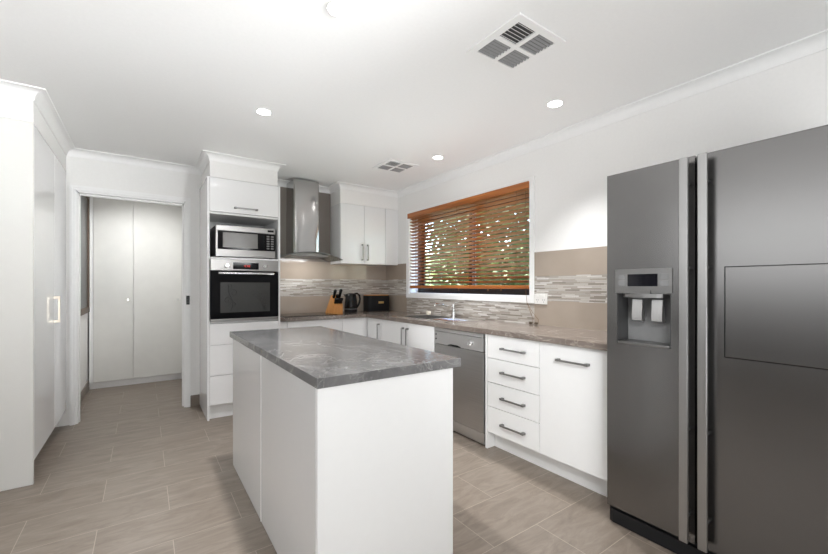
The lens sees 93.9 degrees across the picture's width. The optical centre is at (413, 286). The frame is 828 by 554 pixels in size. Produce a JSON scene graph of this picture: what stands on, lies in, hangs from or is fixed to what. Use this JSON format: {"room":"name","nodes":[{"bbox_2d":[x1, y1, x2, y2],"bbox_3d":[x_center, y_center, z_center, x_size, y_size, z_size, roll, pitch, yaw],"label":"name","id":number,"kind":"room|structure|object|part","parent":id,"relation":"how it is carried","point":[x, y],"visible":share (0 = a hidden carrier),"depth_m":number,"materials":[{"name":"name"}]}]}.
{"room":"kitchen","nodes":[
{"label":"kitchen","id":0,"kind":"room"},
{"bbox_2d":[81,312,88,390],"bbox_3d":[-3.713,0.008,4.274,0.100,2.450,1.940,0,0,-35],"label":"wall","id":1,"kind":"structure","parent":0,"point":[84,318],"depth_m":4.34,"materials":[{"name":"paint"}]},
{"bbox_2d":[81,381,88,403],"bbox_3d":[-3.487,1.177,4.048,0.012,0.112,1.310,0,0,-35],"label":"baseboard","id":2,"kind":"structure","parent":1,"relation":"attached to","point":[85,389],"depth_m":4.25,"materials":[{"name":"wood"}]},
{"bbox_2d":[81,196,89,315],"bbox_3d":[-3.559,-0.382,4.162,0.025,1.370,0.900,0,0,-35],"label":"window","id":3,"kind":"structure","parent":1,"relation":"in","point":[85,201],"depth_m":4.34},
{"bbox_3d":[-3.565,-0.382,4.158,0.008,1.250,0.780,0,0,-35],"label":"pane","id":4,"kind":"part","parent":3,"relation":"part of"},
{"bbox_2d":[55,156,201,426],"bbox_3d":[-2.036,0.008,4.201,3.967,2.450,0.100,0,0,-35],"label":"wall","id":5,"kind":"structure","parent":0,"point":[79,171],"depth_m":3.80,"materials":[{"name":"paint"}]},
{"bbox_2d":[69,184,190,425],"bbox_3d":[-2.692,0.167,3.724,0.933,2.132,0.135,0,0,-35],"label":"door frame","id":6,"kind":"structure","parent":5,"relation":"in","point":[75,191],"depth_m":3.51,"materials":[{"name":"white paint"}]},
{"bbox_2d":[190,394,199,406],"bbox_3d":[-2.255,1.177,3.980,0.085,0.112,0.012,0,0,-35],"label":"baseboard","id":7,"kind":"structure","parent":5,"relation":"attached to","point":[195,399],"depth_m":3.98,"materials":[{"name":"tile"}]},
{"bbox_2d":[277,186,330,261],"bbox_3d":[-1.363,-0.724,4.604,0.779,0.853,0.008,0,0,-35],"label":"panel","id":8,"kind":"object","parent":5,"relation":"attached to","point":[324,198],"visible":0.43,"depth_m":4.76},
{"bbox_2d":[280,179,342,259],"bbox_3d":[-1.224,-0.744,4.389,0.744,0.894,0.502,0,0,-35],"label":"range hood","id":9,"kind":"object","parent":8,"relation":"attached to","point":[302,196],"visible":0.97,"depth_m":4.36,"materials":[{"name":"metal"}]},
{"bbox_2d":[281,253,327,258],"bbox_3d":[-1.254,-0.345,4.432,0.420,0.037,0.395,0,0,-35],"label":"hood","id":10,"kind":"object","parent":9,"relation":"attached to","point":[296,255],"depth_m":4.31,"materials":[{"name":"grey metal"}]},
{"bbox_2d":[280,260,385,313],"bbox_3d":[-1.034,0.013,4.834,1.582,0.620,0.008,0,0,-35],"label":"backsplash","id":11,"kind":"structure","parent":5,"relation":"attached to","point":[288,269],"depth_m":4.73,"materials":[{"name":"beige tile"}]},
{"bbox_2d":[280,279,385,296],"bbox_3d":[-1.033,0.019,4.834,1.582,0.208,0.009,0,0,-35],"label":"mosaic","id":12,"kind":"object","parent":11,"relation":"attached to","point":[288,287],"visible":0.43,"depth_m":4.81},
{"bbox_2d":[331,203,397,265],"bbox_3d":[-0.614,-0.628,4.918,0.809,0.716,0.333,0,0,-35],"label":"upper cabinet","id":13,"kind":"object","parent":5,"relation":"attached to","point":[360,235],"visible":1,"depth_m":4.77,"materials":[{"name":"white laminate"}]},
{"bbox_3d":[-0.746,-0.628,4.675,0.311,0.713,0.018,0,0,-35],"label":"door","id":14,"kind":"part","parent":13,"relation":"part of","materials":[{"name":"white laminate"}]},
{"bbox_3d":[-0.628,-0.412,4.726,0.016,0.198,0.035,0,0,-35],"label":"handle","id":15,"kind":"part","parent":13,"relation":"part of","materials":[{"name":"silver metal"}]},
{"bbox_3d":[-0.494,-0.628,4.851,0.296,0.713,0.018,0,0,-35],"label":"door","id":16,"kind":"part","parent":13,"relation":"part of","materials":[{"name":"white laminate"}]},
{"bbox_3d":[-0.290,-0.628,4.993,0.193,0.713,0.018,0,0,-35],"label":"filler panel","id":17,"kind":"part","parent":13,"relation":"part of","materials":[{"name":"white laminate"}]},
{"bbox_2d":[0,94,397,209],"bbox_3d":[-1.632,-1.103,3.665,3.917,0.229,1.240,0,0,-35],"label":"bulkhead","id":18,"kind":"structure","parent":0,"point":[11,107],"depth_m":3.63,"materials":[{"name":"paint"}]},
{"bbox_2d":[0,29,827,197],"bbox_3d":[-0.571,-1.183,0.309,6.017,0.067,7.960,0,0,-35],"label":"trim","id":19,"kind":"structure","parent":18,"relation":"attached to","point":[817,42],"depth_m":2.84,"materials":[{"name":"white paint"}]},
{"bbox_2d":[0,379,675,553],"bbox_3d":[-1.080,1.293,1.137,6.370,0.120,10.140,0,0,-35],"label":"floor","id":20,"kind":"structure","parent":0,"point":[141,471],"depth_m":2.28,"materials":[{"name":"tile"}]},
{"bbox_2d":[0,117,65,490],"bbox_3d":[-2.962,0.109,2.738,0.670,2.248,1.236,0,0,-35],"label":"cupboard","id":21,"kind":"object","parent":20,"relation":"on","point":[32,178],"visible":1,"depth_m":2.39,"materials":[{"name":"white laminate"}]},
{"bbox_3d":[-2.630,0.109,2.229,0.633,2.248,0.022,0,0,-35],"label":"panel","id":22,"kind":"part","parent":21,"relation":"part of","materials":[{"name":"white wood"}]},
{"bbox_3d":[-2.579,0.039,2.692,0.019,2.104,0.673,0,0,-35],"label":"door","id":23,"kind":"part","parent":21,"relation":"part of","materials":[{"name":"white laminate"}]},
{"bbox_3d":[-2.728,0.178,2.954,0.038,0.200,0.018,0,0,-35],"label":"handle","id":24,"kind":"part","parent":21,"relation":"part of","materials":[{"name":"silver metal"}]},
{"bbox_3d":[-2.926,0.039,3.190,0.019,2.104,0.532,0,0,-35],"label":"door","id":25,"kind":"part","parent":21,"relation":"part of","materials":[{"name":"white laminate"}]},
{"bbox_2d":[89,197,181,389],"bbox_3d":[-3.587,0.013,5.066,0.982,2.440,0.566,0,0,-35],"label":"tall cabinet","id":26,"kind":"object","parent":20,"relation":"on","point":[135,314],"visible":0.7,"depth_m":4.82,"materials":[{"name":"laminate"}]},
{"bbox_3d":[-3.661,-0.024,4.713,0.382,2.347,0.020,0,0,-35],"label":"door","id":27,"kind":"part","parent":26,"relation":"part of","materials":[{"name":"laminate"}]},
{"bbox_3d":[-3.284,-0.024,4.976,0.527,2.347,0.020,0,0,-35],"label":"door","id":28,"kind":"part","parent":26,"relation":"part of","materials":[{"name":"laminate"}]},
{"bbox_2d":[200,176,279,420],"bbox_3d":[-1.776,0.114,3.942,0.654,2.238,0.618,0,0,-35],"label":"tall cabinet","id":29,"kind":"object","parent":20,"relation":"on","point":[222,201],"visible":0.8,"depth_m":3.68,"materials":[{"name":"white laminate"}]},
{"bbox_3d":[-2.047,0.114,3.774,0.018,2.238,0.583,0,0,-35],"label":"panel","id":30,"kind":"part","parent":29,"relation":"part of","materials":[{"name":"white laminate"}]},
{"bbox_3d":[-1.623,0.964,3.723,0.614,0.266,0.019,0,0,-35],"label":"drawer","id":31,"kind":"part","parent":29,"relation":"part of","materials":[{"name":"white laminate"}]},
{"bbox_3d":[-1.623,0.687,3.723,0.614,0.280,0.019,0,0,-35],"label":"drawer","id":32,"kind":"part","parent":29,"relation":"part of","materials":[{"name":"white laminate"}]},
{"bbox_3d":[-1.943,0.050,4.182,0.616,2.106,0.033,0,0,-35],"label":"panel","id":33,"kind":"part","parent":29,"relation":"part of","materials":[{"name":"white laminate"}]},
{"bbox_2d":[210,224,274,258],"bbox_3d":[-1.735,-0.422,3.917,0.540,0.306,0.390,0,0,-35],"label":"microwave oven","id":34,"kind":"object","parent":29,"relation":"in","point":[225,240],"visible":0.89,"depth_m":3.75,"materials":[{"name":"grey metal"}]},
{"bbox_3d":[-1.675,-0.436,3.735,0.430,0.170,0.020,0,0,-35],"label":"door","id":35,"kind":"part","parent":34,"relation":"part of","materials":[{"name":"black glass"}]},
{"bbox_2d":[209,259,277,321],"bbox_3d":[-1.753,0.038,3.910,0.607,0.578,0.581,0,0,-35],"label":"wall oven","id":36,"kind":"object","parent":29,"relation":"in","point":[238,289],"visible":1,"depth_m":3.68,"materials":[{"name":"black glass"}]},
{"bbox_3d":[-1.616,-0.198,3.714,0.607,0.106,0.028,0,0,-35],"label":"control panel","id":37,"kind":"part","parent":36,"relation":"part of","materials":[{"name":"metal"}]},
{"bbox_3d":[-1.617,0.316,3.715,0.607,0.019,0.026,0,0,-35],"label":"trim","id":38,"kind":"part","parent":36,"relation":"part of","materials":[{"name":"metal"}]},
{"bbox_3d":[-1.594,-0.120,3.690,0.496,0.018,0.038,0,0,-35],"label":"handle","id":39,"kind":"part","parent":36,"relation":"part of","materials":[{"name":"silver metal"}]},
{"bbox_2d":[209,319,277,323],"bbox_3d":[-1.782,0.338,3.951,0.616,0.016,0.530,0,0,-35],"label":"shelf","id":40,"kind":"object","parent":29,"relation":"attached to","point":[262,321],"depth_m":3.75,"materials":[{"name":"white laminate"}]},
{"bbox_2d":[209,211,277,225],"bbox_3d":[-1.782,-0.680,3.951,0.616,0.016,0.530,0,0,-35],"label":"shelf","id":41,"kind":"object","parent":29,"relation":"attached to","point":[217,217],"depth_m":3.89,"materials":[{"name":"white laminate"}]},
{"bbox_2d":[209,257,277,260],"bbox_3d":[-1.777,-0.261,3.944,0.616,0.016,0.547,0,0,-35],"label":"shelf","id":42,"kind":"object","parent":29,"relation":"attached to","point":[276,258],"depth_m":3.71,"materials":[{"name":"white laminate"}]},
{"bbox_3d":[-1.623,-0.846,3.723,0.614,0.311,0.019,0,0,-35],"label":"lift door","id":43,"kind":"part","parent":29,"relation":"part of","materials":[{"name":"white laminate"}]},
{"bbox_3d":[-1.623,0.446,3.723,0.614,0.194,0.019,0,0,-35],"label":"drawer","id":44,"kind":"part","parent":29,"relation":"part of","materials":[{"name":"white laminate"}]},
{"bbox_3d":[-1.606,-0.739,3.704,0.212,0.016,0.034,0,0,-35],"label":"handle","id":45,"kind":"part","parent":29,"relation":"part of","materials":[{"name":"silver metal"}]},
{"bbox_3d":[-1.525,0.114,4.138,0.018,2.238,0.583,0,0,-35],"label":"panel","id":46,"kind":"part","parent":29,"relation":"part of","materials":[{"name":"white laminate"}]},
{"bbox_2d":[280,319,341,330],"bbox_3d":[-1.231,0.799,4.342,0.691,0.868,0.569,0,0,-35],"label":"base cabinet","id":47,"kind":"object","parent":20,"relation":"on","point":[336,324],"visible":0.09,"depth_m":4.16,"materials":[{"name":"white laminate"}]},
{"bbox_3d":[-1.344,0.733,3.967,0.077,0.732,0.018,0,0,-35],"label":"filler panel","id":48,"kind":"part","parent":47,"relation":"part of","materials":[{"name":"white laminate"}]},
{"bbox_2d":[233,339,452,553],"bbox_3d":[-0.537,0.797,2.189,0.626,0.872,1.585,0,0,-35],"label":"base cabinet","id":49,"kind":"object","parent":20,"relation":"on","point":[366,467],"visible":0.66,"depth_m":1.57,"materials":[{"name":"white laminate"}]},
{"bbox_3d":[-1.016,0.795,2.348,0.019,0.867,0.776,0,0,-35],"label":"panel","id":50,"kind":"part","parent":49,"relation":"part of","materials":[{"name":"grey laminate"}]},
{"bbox_3d":[-0.566,0.795,1.702,0.019,0.867,0.774,0,0,-35],"label":"panel","id":51,"kind":"part","parent":49,"relation":"part of","materials":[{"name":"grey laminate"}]},
{"bbox_2d":[230,326,460,388],"bbox_3d":[-0.548,0.342,2.238,0.670,0.038,1.695,0,0,-35],"label":"countertop","id":52,"kind":"structure","parent":49,"relation":"on","point":[321,357],"depth_m":1.79,"materials":[{"name":"grey veined marble stone"}]},
{"bbox_3d":[-0.089,0.797,1.548,0.625,0.872,0.020,0,0,-35],"label":"panel","id":53,"kind":"part","parent":49,"relation":"part of","materials":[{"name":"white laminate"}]},
{"bbox_2d":[342,317,367,336],"bbox_3d":[-0.591,0.799,4.809,0.887,0.868,0.536,0,0,-35],"label":"base cabinet","id":54,"kind":"object","parent":20,"relation":"on","point":[358,326],"visible":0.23,"depth_m":4.43,"materials":[{"name":"white laminate"}]},
{"bbox_2d":[367,318,381,339],"bbox_3d":[-0.229,0.733,4.529,0.607,0.736,0.328,0,0,-35],"label":"base cabinet","id":55,"kind":"object","parent":20,"relation":"on","point":[374,326],"visible":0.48,"depth_m":4.37,"materials":[{"name":"white laminate"}]},
{"bbox_2d":[382,320,435,351],"bbox_3d":[0.134,0.733,4.008,0.607,0.736,0.939,0,0,-35],"label":"base cabinet","id":56,"kind":"object","parent":20,"relation":"on","point":[412,335],"visible":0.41,"depth_m":3.79,"materials":[{"name":"white laminate"}]},
{"bbox_3d":[-0.207,0.733,4.043,0.018,0.732,0.489,0,0,-35],"label":"door","id":57,"kind":"part","parent":56,"relation":"part of","materials":[{"name":"white laminate"}]},
{"bbox_3d":[0.062,0.733,3.657,0.018,0.732,0.444,0,0,-35],"label":"door","id":58,"kind":"part","parent":56,"relation":"part of","materials":[{"name":"white laminate"}]},
{"bbox_2d":[280,310,606,350],"bbox_3d":[-0.047,0.342,3.420,1.581,0.038,3.440,0,0,-35],"label":"countertop","id":59,"kind":"structure","parent":56,"relation":"on","point":[583,338],"depth_m":2.94,"materials":[{"name":"grey stone"}]},
{"bbox_2d":[280,312,336,316],"bbox_3d":[-1.229,0.320,4.358,0.580,0.006,0.465,0,0,-35],"label":"cooktop","id":60,"kind":"object","parent":59,"relation":"in","point":[311,313],"visible":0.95,"depth_m":4.31,"materials":[{"name":"black glass"}]},
{"bbox_2d":[325,295,342,313],"bbox_3d":[-0.944,0.213,4.552,0.108,0.217,0.263,0,0,-35],"label":"knife block","id":61,"kind":"object","parent":59,"relation":"on","point":[332,308],"visible":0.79,"depth_m":4.46,"materials":[{"name":"brown wood"}]},
{"bbox_2d":[343,293,360,312],"bbox_3d":[-0.760,0.201,4.740,0.203,0.242,0.160,0,0,-1],"label":"kettle","id":62,"kind":"object","parent":59,"relation":"on","point":[351,306],"visible":1,"depth_m":4.68,"materials":[{"name":"black plastic"}]},
{"bbox_3d":[-0.702,0.177,4.789,0.095,0.193,0.028,0,0,-35],"label":"handle","id":63,"kind":"part","parent":62,"relation":"part of","materials":[{"name":"black plastic"}]},
{"bbox_2d":[363,295,388,310],"bbox_3d":[-0.493,0.218,5.068,0.320,0.208,0.193,0,0,-35],"label":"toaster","id":64,"kind":"object","parent":59,"relation":"on","point":[370,302],"visible":1,"depth_m":4.98,"materials":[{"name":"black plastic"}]},
{"bbox_2d":[392,314,483,322],"bbox_3d":[0.216,0.402,3.906,0.445,0.173,0.960,0,0,-35],"label":"sink","id":65,"kind":"object","parent":59,"relation":"in","point":[439,318],"visible":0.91,"depth_m":3.79,"materials":[{"name":"silver metal"}]},
{"bbox_3d":[0.135,0.405,4.011,0.365,0.166,0.439,0,0,-35],"label":"bowl","id":66,"kind":"part","parent":65,"relation":"part of","materials":[{"name":"metal"}]},
{"bbox_2d":[434,301,459,316],"bbox_3d":[0.347,0.240,3.923,0.114,0.164,0.375,0,0,36],"label":"mixer tap","id":67,"kind":"object","parent":59,"relation":"on","point":[453,306],"visible":0.99,"depth_m":4.04,"materials":[{"name":"silver metal"}]},
{"bbox_3d":[0.308,0.202,3.933,0.021,0.070,0.347,0,0,39],"label":"spout","id":68,"kind":"part","parent":67,"relation":"part of","materials":[{"name":"silver metal"}]},
{"bbox_2d":[434,327,484,444],"bbox_3d":[0.563,0.800,3.351,0.556,0.866,0.608,0,0,-35],"label":"dishwasher","id":69,"kind":"object","parent":20,"relation":"on","point":[468,379],"visible":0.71,"depth_m":3.10,"materials":[{"name":"grey metal"}]},
{"bbox_3d":[0.370,0.453,3.216,0.040,0.107,0.608,0,0,-35],"label":"control panel","id":70,"kind":"part","parent":69,"relation":"part of","materials":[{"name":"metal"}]},
{"bbox_3d":[0.375,1.176,3.220,0.028,0.086,0.604,0,0,-35],"label":"plinth panel","id":71,"kind":"part","parent":69,"relation":"part of","materials":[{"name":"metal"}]},
{"bbox_3d":[0.439,0.451,3.064,0.024,0.054,0.054,0,0,-35],"label":"knob","id":72,"kind":"part","parent":69,"relation":"part of","materials":[{"name":"silver metal"}]},
{"bbox_2d":[485,334,539,452],"bbox_3d":[0.907,0.799,2.902,0.606,0.868,0.493,0,0,-35],"label":"base cabinet","id":73,"kind":"object","parent":20,"relation":"on","point":[512,365],"visible":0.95,"depth_m":2.73,"materials":[{"name":"white laminate"}]},
{"bbox_3d":[0.784,0.799,3.106,0.573,0.868,0.018,0,0,-35],"label":"panel","id":74,"kind":"part","parent":73,"relation":"part of","materials":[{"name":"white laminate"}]},
{"bbox_3d":[0.688,1.008,2.716,0.034,0.016,0.212,0,0,-35],"label":"handle","id":75,"kind":"part","parent":73,"relation":"part of","materials":[{"name":"grey metal"}]},
{"bbox_3d":[0.688,0.816,2.716,0.034,0.016,0.212,0,0,-35],"label":"handle","id":76,"kind":"part","parent":73,"relation":"part of","materials":[{"name":"grey metal"}]},
{"bbox_3d":[0.688,0.629,2.716,0.034,0.016,0.212,0,0,-35],"label":"handle","id":77,"kind":"part","parent":73,"relation":"part of","materials":[{"name":"grey metal"}]},
{"bbox_3d":[0.688,0.455,2.716,0.034,0.016,0.212,0,0,-35],"label":"handle","id":78,"kind":"part","parent":73,"relation":"part of","materials":[{"name":"silver metal"}]},
{"bbox_3d":[0.699,1.003,2.744,0.018,0.192,0.470,0,0,-35],"label":"drawer","id":79,"kind":"part","parent":73,"relation":"part of","materials":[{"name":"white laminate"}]},
{"bbox_3d":[0.699,0.814,2.744,0.018,0.178,0.470,0,0,-35],"label":"drawer","id":80,"kind":"part","parent":73,"relation":"part of","materials":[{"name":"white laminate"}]},
{"bbox_3d":[0.699,0.632,2.744,0.018,0.178,0.470,0,0,-35],"label":"drawer","id":81,"kind":"part","parent":73,"relation":"part of","materials":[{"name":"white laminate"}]},
{"bbox_3d":[0.699,0.453,2.744,0.018,0.172,0.470,0,0,-35],"label":"drawer","id":82,"kind":"part","parent":73,"relation":"part of","materials":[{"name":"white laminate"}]},
{"bbox_2d":[495,434,606,496],"bbox_3d":[0.909,1.168,2.586,0.016,0.130,0.974,0,0,-35],"label":"kickboard","id":83,"kind":"object","parent":20,"relation":"on","point":[582,478],"visible":0.43,"depth_m":2.55,"materials":[{"name":"white laminate"}]},
{"bbox_2d":[540,342,606,480],"bbox_3d":[1.192,0.733,2.494,0.606,0.736,0.499,0,0,-35],"label":"base cabinet","id":84,"kind":"object","parent":20,"relation":"on","point":[573,380],"visible":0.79,"depth_m":2.34,"materials":[{"name":"white laminate"}]},
{"bbox_3d":[0.953,0.461,2.336,0.034,0.016,0.217,0,0,-35],"label":"handle","id":85,"kind":"part","parent":84,"relation":"part of","materials":[{"name":"grey metal"}]},
{"bbox_2d":[607,125,827,553],"bbox_3d":[1.540,0.325,1.856,0.750,1.809,0.902,0,0,-35],"label":"fridge","id":86,"kind":"object","parent":20,"relation":"on","point":[717,261],"visible":1,"depth_m":1.64,"materials":[{"name":"grey metal"}]},
{"bbox_2d":[623,290,662,297],"bbox_3d":[1.110,0.039,1.893,0.030,0.036,0.185,0,0,-35],"label":"control panel","id":87,"kind":"object","parent":86,"relation":"attached to","point":[626,293],"depth_m":1.88,"materials":[{"name":"silver metal"}]},
{"bbox_3d":[1.120,-0.025,1.897,0.005,0.121,0.264,0,0,-35],"label":"dispenser panel","id":88,"kind":"part","parent":86,"relation":"part of","materials":[{"name":"silver metal"}]},
{"bbox_3d":[1.155,0.284,1.895,0.050,1.729,0.397,0,0,-35],"label":"freezer door","id":89,"kind":"part","parent":86,"relation":"part of","materials":[{"name":"metal"}]},
{"bbox_3d":[1.193,0.282,1.711,0.014,1.698,0.035,0,0,-35],"label":"handle","id":90,"kind":"part","parent":86,"relation":"part of","materials":[{"name":"silver metal"}]},
{"bbox_3d":[1.233,0.282,1.652,0.014,1.698,0.035,0,0,-35],"label":"handle","id":91,"kind":"part","parent":86,"relation":"part of","materials":[{"name":"silver metal"}]},
{"bbox_3d":[1.414,0.284,1.522,0.050,1.729,0.499,0,0,-35],"label":"door","id":92,"kind":"part","parent":86,"relation":"part of","materials":[{"name":"metal"}]},
{"bbox_2d":[0,0,827,190],"bbox_3d":[-1.080,-1.277,1.137,6.370,0.120,10.140,0,0,-35],"label":"ceiling","id":93,"kind":"structure","parent":0,"point":[172,81],"depth_m":2.14,"materials":[{"name":"paint"}]},
{"bbox_2d":[256,108,270,114],"bbox_3d":[-1.045,-1.212,2.691,0.100,0.008,0.100,0,0,-35],"label":"recessed light","id":94,"kind":"object","parent":93,"relation":"in","point":[263,111],"visible":1,"depth_m":2.68,"materials":[{"name":"white"}]},
{"bbox_2d":[326,0,349,16],"bbox_3d":[-0.332,-1.212,1.692,0.100,0.008,0.100,0,0,-35],"label":"recessed light","id":95,"kind":"object","parent":93,"relation":"in","point":[338,8],"visible":1,"depth_m":1.68,"materials":[{"name":"white paint"}]},
{"bbox_2d":[372,158,418,173],"bbox_3d":[-0.191,-1.212,3.927,0.346,0.009,0.346,0,0,-35],"label":"ceiling vent","id":96,"kind":"object","parent":93,"relation":"in","point":[390,165],"visible":1,"depth_m":3.91,"materials":[{"name":"grey plastic"}]},
{"bbox_2d":[433,155,442,158],"bbox_3d":[0.227,-1.212,3.646,0.100,0.008,0.100,0,0,-35],"label":"recessed light","id":97,"kind":"object","parent":93,"relation":"in","point":[436,156],"visible":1,"depth_m":3.63,"materials":[{"name":"white"}]},
{"bbox_2d":[466,12,565,73],"bbox_3d":[0.512,-1.212,1.957,0.346,0.009,0.346,0,0,-35],"label":"ceiling vent","id":98,"kind":"object","parent":93,"relation":"in","point":[520,40],"visible":1,"depth_m":1.94,"materials":[{"name":"white paint"}]},
{"bbox_2d":[547,100,562,106],"bbox_3d":[0.938,-1.212,2.571,0.100,0.008,0.100,0,0,-35],"label":"recessed light","id":99,"kind":"object","parent":93,"relation":"in","point":[554,103],"visible":1,"depth_m":2.56,"materials":[{"name":"white"}]},
{"bbox_2d":[398,49,827,263],"bbox_3d":[1.423,0.008,2.883,0.200,2.450,10.100,0,0,-35],"label":"wall","id":100,"kind":"structure","parent":0,"point":[570,174],"depth_m":2.62,"materials":[{"name":"paint"}]},
{"bbox_2d":[406,176,534,302],"bbox_3d":[0.538,-0.393,4.121,0.197,1.074,1.940,0,0,-35],"label":"window","id":101,"kind":"structure","parent":100,"relation":"in","point":[506,295],"depth_m":3.99,"materials":[{"name":"white paint"}]},
{"bbox_2d":[407,181,538,324],"bbox_3d":[0.498,-0.288,4.028,0.092,1.218,1.947,0,0,-35],"label":"blind","id":102,"kind":"object","parent":101,"relation":"attached to","point":[521,188],"visible":0.94,"depth_m":3.89,"materials":[{"name":"brown wood"}]},
{"bbox_3d":[0.019,-0.425,4.698,0.003,0.840,0.003,0,0,-35],"label":"ladder cord","id":103,"kind":"part","parent":102,"relation":"part of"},
{"bbox_3d":[0.450,-0.425,4.081,0.003,0.840,0.003,0,0,-35],"label":"ladder cord","id":104,"kind":"part","parent":102,"relation":"part of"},
{"bbox_3d":[0.485,0.010,4.078,0.052,0.034,1.809,0,0,-35],"label":"rail","id":105,"kind":"part","parent":102,"relation":"part of","materials":[{"name":"brown wood"}]},
{"bbox_3d":[0.996,-0.257,3.276,0.008,1.131,0.144,0,0,-32],"label":"pull cord","id":106,"kind":"part","parent":102,"relation":"part of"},
{"bbox_3d":[0.596,-0.395,4.156,0.060,0.981,1.841,0,0,-35],"label":"frame","id":107,"kind":"part","parent":101,"relation":"part of","materials":[{"name":"wood"}]},
{"bbox_3d":[0.597,-0.397,4.157,0.046,0.876,1.741,0,0,-35],"label":"sash","id":108,"kind":"part","parent":101,"relation":"part of","materials":[{"name":"wood"}]},
{"bbox_2d":[386,246,606,330],"bbox_3d":[0.634,0.019,3.832,0.008,0.608,3.560,0,0,-35],"label":"backsplash","id":109,"kind":"structure","parent":100,"relation":"attached to","point":[593,260],"depth_m":3.02,"materials":[{"name":"beige tile"}]},
{"bbox_2d":[386,274,606,323],"bbox_3d":[0.634,0.119,3.832,0.009,0.408,3.560,0,0,-35],"label":"mosaic","id":110,"kind":"object","parent":109,"relation":"attached to","point":[561,288],"visible":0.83,"depth_m":3.41},
{"bbox_2d":[534,294,546,303],"bbox_3d":[1.052,0.108,3.213,0.014,0.086,0.122,0,0,-35],"label":"power outlet","id":111,"kind":"object","parent":110,"relation":"attached to","point":[538,298],"visible":1,"depth_m":3.21,"materials":[{"name":"white plastic"}]},
{"label":"outside","id":112,"kind":"structure","parent":0,"visible":0},
{"bbox_3d":[3.942,1.518,16.162,19.040,0.070,26.000,0,0,-35],"label":"ground","id":113,"kind":"structure","parent":112,"visible":0},
{"bbox_2d":[426,205,514,284],"bbox_3d":[1.300,-0.711,9.699,2.722,4.394,2.751,0,0,-35],"label":"tree","id":114,"kind":"object","parent":113,"relation":"on","point":[514,205],"visible":0.02,"depth_m":9.59,"materials":[{"name":"green plant"}]},
{"bbox_2d":[426,245,528,284],"bbox_3d":[2.558,-0.044,16.416,1.420,3.210,14.400,0,0,-35],"label":"hedge","id":115,"kind":"object","parent":113,"relation":"on","point":[507,245],"visible":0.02,"depth_m":18.07,"materials":[{"name":"green plant"}]},
{"bbox_2d":[428,202,528,284],"bbox_3d":[1.519,-0.388,6.934,2.534,3.750,2.647,0,0,-35],"label":"tree","id":116,"kind":"object","parent":113,"relation":"on","point":[526,202],"visible":0.1,"depth_m":6.34,"materials":[{"name":"green plant"}]}
]}

